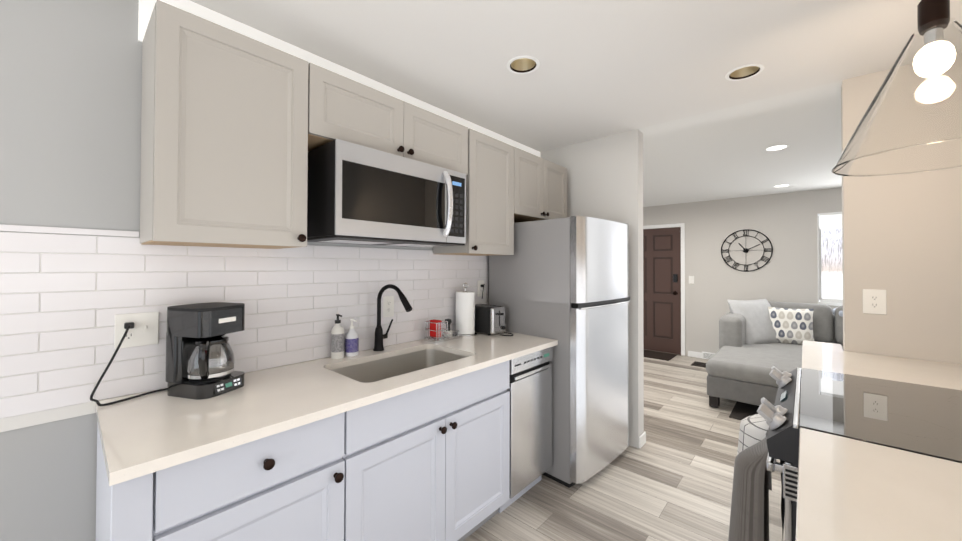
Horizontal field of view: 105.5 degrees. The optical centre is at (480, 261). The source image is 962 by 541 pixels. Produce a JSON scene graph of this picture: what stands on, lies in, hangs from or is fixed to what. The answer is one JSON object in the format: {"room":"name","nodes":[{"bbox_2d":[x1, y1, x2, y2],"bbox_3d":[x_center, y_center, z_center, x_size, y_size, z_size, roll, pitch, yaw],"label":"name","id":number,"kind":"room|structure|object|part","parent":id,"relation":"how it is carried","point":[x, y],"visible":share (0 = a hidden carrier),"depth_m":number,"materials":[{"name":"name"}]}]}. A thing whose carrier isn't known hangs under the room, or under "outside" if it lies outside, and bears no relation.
{"room":"kitchen","nodes":[
{"label":"kitchen","id":0,"kind":"room"},
{"bbox_2d":[0,0,488,540],"bbox_3d":[-1.531,0.124,1.137,0.120,2.540,6.350,0,-1,42],"label":"wall","id":1,"kind":"structure","parent":0,"point":[70,112],"depth_m":1.21,"materials":[{"name":"grey paint"}]},
{"bbox_2d":[140,0,307,248],"bbox_3d":[-0.965,-0.436,1.403,0.360,0.750,0.465,0,-1,42],"label":"upper cabinet","id":2,"kind":"object","parent":1,"relation":"attached to","point":[224,136],"visible":1,"depth_m":1.27,"materials":[{"name":"grey paint"}]},
{"bbox_2d":[0,224,487,431],"bbox_3d":[-0.912,0.212,1.736,0.010,0.634,2.910,0,-1,42],"label":"tile backsplash","id":3,"kind":"structure","parent":1,"relation":"attached to","point":[65,297],"depth_m":1.39,"materials":[{"name":"white tile"}]},
{"bbox_2d":[114,312,158,348],"bbox_3d":[-1.254,0.249,1.335,0.014,0.122,0.118,0,-1,42],"label":"outlet","id":4,"kind":"object","parent":3,"relation":"attached to","point":[144,331],"visible":0.79,"depth_m":1.34,"materials":[{"name":"white plastic"}]},
{"bbox_2d":[90,322,166,405],"bbox_3d":[-1.230,0.350,1.299,0.080,0.264,0.217,0,-1,42],"label":"plug","id":5,"kind":"object","parent":4,"relation":"attached to","point":[128,326],"visible":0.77,"depth_m":1.26,"materials":[{"name":"black plastic"}]},
{"bbox_2d":[383,296,393,316],"bbox_3d":[-0.541,0.264,2.142,0.008,0.120,0.074,0,-1,42],"label":"outlet","id":6,"kind":"object","parent":3,"relation":"attached to","point":[388,306],"visible":1,"depth_m":2.14,"materials":[{"name":"white plastic"}]},
{"bbox_2d":[477,280,483,296],"bbox_3d":[0.000,0.203,2.753,0.008,0.120,0.074,0,-1,42],"label":"outlet","id":7,"kind":"object","parent":3,"relation":"attached to","point":[479,287],"visible":0.94,"depth_m":2.74,"materials":[{"name":"white plastic"}]},
{"bbox_2d":[308,63,467,174],"bbox_3d":[-0.498,-0.661,1.932,0.360,0.285,0.932,0,-1,42],"label":"upper cabinet","id":8,"kind":"object","parent":1,"relation":"attached to","point":[341,107],"visible":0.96,"depth_m":1.73,"materials":[{"name":"grey paint"}]},
{"bbox_2d":[307,139,465,247],"bbox_3d":[-0.463,-0.295,1.891,0.460,0.408,0.765,0,-1,42],"label":"over-the-range microwave","id":9,"kind":"object","parent":8,"relation":"attached to","point":[359,194],"visible":1,"depth_m":1.67,"materials":[{"name":"silver metal"}]},
{"bbox_2d":[433,128,513,255],"bbox_3d":[-0.032,-0.421,2.456,0.360,0.750,0.448,0,-1,42],"label":"upper cabinet","id":10,"kind":"object","parent":1,"relation":"attached to","point":[490,204],"visible":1,"depth_m":2.34,"materials":[{"name":"grey paint"}]},
{"bbox_2d":[514,147,566,222],"bbox_3d":[0.367,-0.559,2.907,0.360,0.460,0.748,0,-1,42],"label":"upper cabinet","id":11,"kind":"object","parent":1,"relation":"attached to","point":[540,188],"visible":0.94,"depth_m":2.77,"materials":[{"name":"grey paint"}]},
{"bbox_2d":[138,0,539,156],"bbox_3d":[-0.358,-0.914,2.370,0.009,0.228,2.729,0,-1,42],"label":"wall strip","id":12,"kind":"object","parent":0,"point":[146,8],"visible":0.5,"depth_m":1.77,"materials":[{"name":"white paint"}]},
{"bbox_2d":[190,0,961,151],"bbox_3d":[-0.599,-1.054,0.248,2.708,0.001,6.230,0,-1,42],"label":"ceiling","id":13,"kind":"structure","parent":0,"point":[608,68],"depth_m":1.77,"materials":[{"name":"white paint"}]},
{"bbox_2d":[507,56,539,73],"bbox_3d":[0.221,-1.070,1.920,0.174,0.086,0.174,0,-1,42],"label":"recessed light","id":14,"kind":"object","parent":13,"relation":"in","point":[522,64],"visible":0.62,"depth_m":1.96,"materials":[{"name":"white"}]},
{"bbox_2d":[725,63,763,80],"bbox_3d":[1.429,-1.066,1.985,0.174,0.086,0.174,0,-1,42],"label":"recessed light","id":15,"kind":"object","parent":13,"relation":"in","point":[747,71],"visible":0.67,"depth_m":2.02,"materials":[{"name":"white"}]},
{"bbox_2d":[831,0,961,176],"bbox_3d":[0.920,-0.625,0.745,0.303,0.834,0.303,0,-1,42],"label":"pendant lamp","id":16,"kind":"object","parent":13,"relation":"hanging from","point":[935,56],"visible":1,"depth_m":0.75,"materials":[{"name":"clear glass"}]},
{"bbox_2d":[463,355,784,540],"bbox_3d":[-0.492,1.437,1.968,9.100,0.060,11.000,0,-1,42],"label":"floor","id":17,"kind":"structure","parent":0,"point":[671,479],"depth_m":2.28,"materials":[{"name":"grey wood"}]},
{"bbox_2d":[96,412,344,540],"bbox_3d":[-0.889,0.956,1.258,0.648,0.883,0.580,0,-1,42],"label":"base cabinet","id":18,"kind":"object","parent":17,"relation":"on","point":[287,485],"depth_m":1.07,"materials":[{"name":"grey paint"}]},
{"bbox_3d":[-1.069,0.954,1.079,0.615,0.882,0.074,0,-1,42],"label":"base cabinet end panel","id":19,"kind":"part","parent":18,"relation":"part of","materials":[{"name":"white wood"}]},
{"bbox_2d":[342,360,509,540],"bbox_3d":[-0.378,0.965,1.834,0.648,0.882,0.954,0,-1,42],"label":"base cabinet","id":20,"kind":"object","parent":17,"relation":"on","point":[430,462],"visible":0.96,"depth_m":1.58,"materials":[{"name":"grey paint"}]},
{"bbox_2d":[95,331,557,485],"bbox_3d":[-0.406,0.506,1.808,0.651,0.030,2.045,0,-1,42],"label":"countertop","id":21,"kind":"structure","parent":20,"relation":"on","point":[140,436],"depth_m":1.24,"materials":[{"name":"white stone"}]},
{"bbox_2d":[165,302,244,399],"bbox_3d":[-1.032,0.325,1.381,0.250,0.318,0.228,0,-1,42],"label":"coffee maker","id":22,"kind":"object","parent":21,"relation":"on","point":[197,340],"visible":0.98,"depth_m":1.32,"materials":[{"name":"black plastic"},{"name":"glass"}]},
{"bbox_2d":[331,314,343,358],"bbox_3d":[-0.730,0.379,1.863,0.062,0.223,0.062,0,-1,42],"label":"soap bottle","id":23,"kind":"object","parent":21,"relation":"on","point":[337,341],"visible":1,"depth_m":1.84,"materials":[{"name":"white plastic"}]},
{"bbox_2d":[345,319,358,356],"bbox_3d":[-0.676,0.396,1.917,0.069,0.191,0.068,0,-1,42],"label":"hand soap bottle","id":24,"kind":"object","parent":21,"relation":"on","point":[351,343],"visible":1,"depth_m":1.89,"materials":[{"name":"white plastic"}]},
{"bbox_2d":[373,284,412,350],"bbox_3d":[-0.478,0.309,1.997,0.252,0.368,0.116,0,-1,42],"label":"pull-down faucet","id":25,"kind":"object","parent":21,"relation":"on","point":[380,336],"visible":0.98,"depth_m":2.02,"materials":[{"name":"black metal"}]},
{"bbox_2d":[331,349,465,382],"bbox_3d":[-0.382,0.628,1.832,0.447,0.211,0.727,0,-1,42],"label":"undermount sink","id":26,"kind":"object","parent":21,"relation":"in","point":[379,370],"visible":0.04,"depth_m":2.03,"materials":[{"name":"silver metal"}]},
{"bbox_2d":[424,319,459,342],"bbox_3d":[-0.247,0.434,2.344,0.121,0.128,0.216,0,-1,42],"label":"sponge caddy","id":27,"kind":"object","parent":21,"relation":"on","point":[436,334],"visible":1,"depth_m":2.29,"materials":[{"name":"silver metal"}]},
{"bbox_2d":[453,283,476,336],"bbox_3d":[-0.107,0.323,2.505,0.164,0.353,0.164,0,-1,42],"label":"paper towel holder","id":28,"kind":"object","parent":21,"relation":"on","point":[465,313],"visible":0.96,"depth_m":2.45,"materials":[{"name":"white paper"}]},
{"bbox_2d":[475,304,513,335],"bbox_3d":[0.072,0.404,2.545,0.332,0.194,0.159,0,-1,42],"label":"toaster","id":29,"kind":"object","parent":21,"relation":"on","point":[489,319],"visible":0.9,"depth_m":2.49,"materials":[{"name":"black metal"}]},
{"bbox_2d":[498,347,552,512],"bbox_3d":[0.088,0.973,2.359,0.616,0.880,0.435,0,-1,42],"label":"dishwasher","id":30,"kind":"object","parent":17,"relation":"on","point":[530,383],"visible":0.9,"depth_m":2.14,"materials":[{"name":"silver metal"}]},
{"bbox_2d":[489,216,630,487],"bbox_3d":[0.600,0.566,2.753,0.750,1.707,0.792,1,-1,-45],"label":"refrigerator","id":31,"kind":"object","parent":17,"relation":"on","point":[564,282],"visible":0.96,"depth_m":2.38,"materials":[{"name":"grey metal"}]},
{"bbox_2d":[644,350,676,360],"bbox_3d":[2.608,1.456,5.781,0.780,0.010,0.460,0,-1,42],"label":"area rug","id":32,"kind":"object","parent":17,"relation":"on","point":[658,355],"visible":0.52,"depth_m":5.64,"materials":[{"name":"brown fabric"}]},
{"bbox_2d":[691,361,705,367],"bbox_3d":[3.133,1.451,5.122,0.300,0.007,0.270,0,-1,42],"label":"floor vent","id":33,"kind":"object","parent":17,"relation":"in","point":[699,364],"visible":0.6,"depth_m":5.14,"materials":[{"name":"brown metal"}]},
{"bbox_2d":[729,401,758,419],"bbox_3d":[3.429,1.427,3.150,2.000,0.010,1.230,0,-1,42],"label":"living room rug","id":34,"kind":"object","parent":17,"relation":"on","point":[741,410],"visible":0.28,"depth_m":3.49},
{"bbox_2d":[706,298,842,407],"bbox_3d":[3.792,0.947,3.616,2.410,0.962,2.140,0,-1,42],"label":"sectional sofa","id":35,"kind":"object","parent":34,"relation":"on","point":[759,339],"visible":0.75,"depth_m":4.21,"materials":[{"name":"grey fabric"}]},
{"bbox_2d":[757,366,961,540],"bbox_3d":[1.412,0.938,1.206,0.745,0.931,0.835,0,-1,42],"label":"range","id":36,"kind":"object","parent":17,"relation":"on","point":[926,420],"visible":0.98,"depth_m":1.16,"materials":[{"name":"grey"}]},
{"bbox_2d":[728,436,784,540],"bbox_3d":[1.039,0.890,1.391,0.174,0.541,0.225,0,-1,42],"label":"waffle towel","id":37,"kind":"object","parent":36,"relation":"hanging from","point":[749,516],"visible":0.79,"depth_m":1.35,"materials":[{"name":"grey fabric"}]},
{"bbox_2d":[737,414,784,490],"bbox_3d":[1.227,0.814,1.607,0.176,0.381,0.253,0,-1,42],"label":"checked towel","id":38,"kind":"object","parent":36,"relation":"hanging from","point":[754,429],"visible":0.23,"depth_m":1.57,"materials":[{"name":"white fabric"}]},
{"bbox_3d":[1.935,0.970,1.718,0.643,0.882,0.615,0,-1,42],"label":"base cabinet","id":39,"kind":"object","parent":17,"relation":"on","visible":0},
{"bbox_2d":[802,340,961,389],"bbox_3d":[2.020,0.514,1.813,0.641,0.030,0.859,0,-1,42],"label":"countertop","id":40,"kind":"structure","parent":39,"relation":"on","point":[830,357],"depth_m":1.73,"materials":[{"name":"white stone"}]},
{"bbox_3d":[0.121,0.941,-0.327,0.643,0.882,3.169,0,-1,42],"label":"base cabinet","id":41,"kind":"object","parent":17,"relation":"on","visible":0},
{"bbox_2d":[795,428,961,540],"bbox_3d":[0.125,0.483,-0.323,0.641,0.030,3.169,0,-1,42],"label":"countertop","id":42,"kind":"structure","parent":41,"relation":"on","point":[848,489],"depth_m":0.76,"materials":[{"name":"white stone"}]},
{"bbox_2d":[638,81,841,206],"bbox_3d":[1.899,-0.960,4.594,7.220,0.070,3.590,0,-1,42],"label":"ceiling","id":43,"kind":"structure","parent":0,"point":[716,155],"depth_m":3.26,"materials":[{"name":"white paint"}]},
{"bbox_2d":[764,144,788,150],"bbox_3d":[2.561,-1.000,3.172,0.174,0.034,0.174,0,-1,42],"label":"recessed light","id":44,"kind":"object","parent":43,"relation":"in","point":[777,147],"visible":0.69,"depth_m":3.21,"materials":[{"name":"white"}]},
{"bbox_2d":[773,184,790,186],"bbox_3d":[3.700,-0.947,4.500,0.174,0.034,0.174,0,-1,42],"label":"recessed light","id":45,"kind":"object","parent":43,"relation":"in","point":[783,185],"visible":0.58,"depth_m":4.53,"materials":[{"name":"white"}]},
{"bbox_2d":[643,187,841,355],"bbox_3d":[3.002,0.229,5.918,7.100,2.470,0.120,0,-1,42],"label":"wall","id":46,"kind":"structure","parent":0,"point":[785,224],"depth_m":5.20,"materials":[{"name":"grey paint"}]},
{"bbox_2d":[643,223,684,355],"bbox_3d":[2.757,0.434,5.990,1.027,2.060,0.092,0,-1,42],"label":"entry door","id":47,"kind":"structure","parent":46,"relation":"in","point":[663,288],"depth_m":5.87,"materials":[{"name":"brown wood"}]},
{"bbox_2d":[689,276,693,283],"bbox_3d":[3.233,0.281,5.622,0.074,0.120,0.014,0,-1,42],"label":"light switch","id":48,"kind":"object","parent":46,"relation":"attached to","point":[691,279],"visible":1,"depth_m":5.62,"materials":[{"name":"white plastic"}]},
{"bbox_2d":[688,351,701,357],"bbox_3d":[4.401,1.410,4.570,3.230,0.085,0.014,0,-1,42],"label":"baseboard","id":49,"kind":"structure","parent":46,"relation":"attached to","point":[690,353],"depth_m":5.57,"materials":[{"name":"white"}]},
{"bbox_2d":[702,352,714,359],"bbox_3d":[3.459,1.406,5.385,0.360,0.104,0.017,0,-1,42],"label":"air vent register","id":50,"kind":"object","parent":49,"relation":"attached to","point":[707,355],"visible":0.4,"depth_m":5.45,"materials":[{"name":"white metal"}]},
{"bbox_2d":[721,229,772,271],"bbox_3d":[3.740,-0.155,5.164,0.597,0.597,0.018,0,-1,42],"label":"wall clock","id":51,"kind":"object","parent":46,"relation":"attached to","point":[745,250],"visible":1,"depth_m":5.16,"materials":[{"name":"black metal"}]},
{"bbox_2d":[817,212,842,305],"bbox_3d":[4.748,-0.034,4.348,1.104,1.170,0.107,0,-1,42],"label":"window","id":52,"kind":"structure","parent":46,"relation":"in","point":[829,220],"depth_m":4.65,"materials":[{"name":"white"}]},
{"bbox_2d":[540,52,961,447],"bbox_3d":[1.968,0.147,2.198,3.708,2.540,0.120,0,-1,42],"label":"wall","id":53,"kind":"structure","parent":0,"point":[902,239],"depth_m":1.95,"materials":[{"name":"beige paint"}]},
{"bbox_2d":[639,431,645,445],"bbox_3d":[-0.321,1.392,4.280,4.289,0.085,0.044,0,-1,42],"label":"baseboard","id":54,"kind":"structure","parent":53,"relation":"attached to","point":[642,439],"depth_m":2.82,"materials":[{"name":"white wood"}]},
{"bbox_2d":[863,289,886,314],"bbox_3d":[2.123,0.217,1.973,0.088,0.132,0.008,0,-1,42],"label":"outlet","id":55,"kind":"object","parent":53,"relation":"attached to","point":[874,301],"visible":1,"depth_m":1.97,"materials":[{"name":"white plastic"}]},
{"label":"outside","id":56,"kind":"structure","parent":0,"visible":0},
{"bbox_2d":[819,228,842,301],"bbox_3d":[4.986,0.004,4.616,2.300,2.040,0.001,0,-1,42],"label":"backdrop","id":57,"kind":"structure","parent":56,"point":[835,245],"depth_m":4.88,"materials":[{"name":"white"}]}
]}

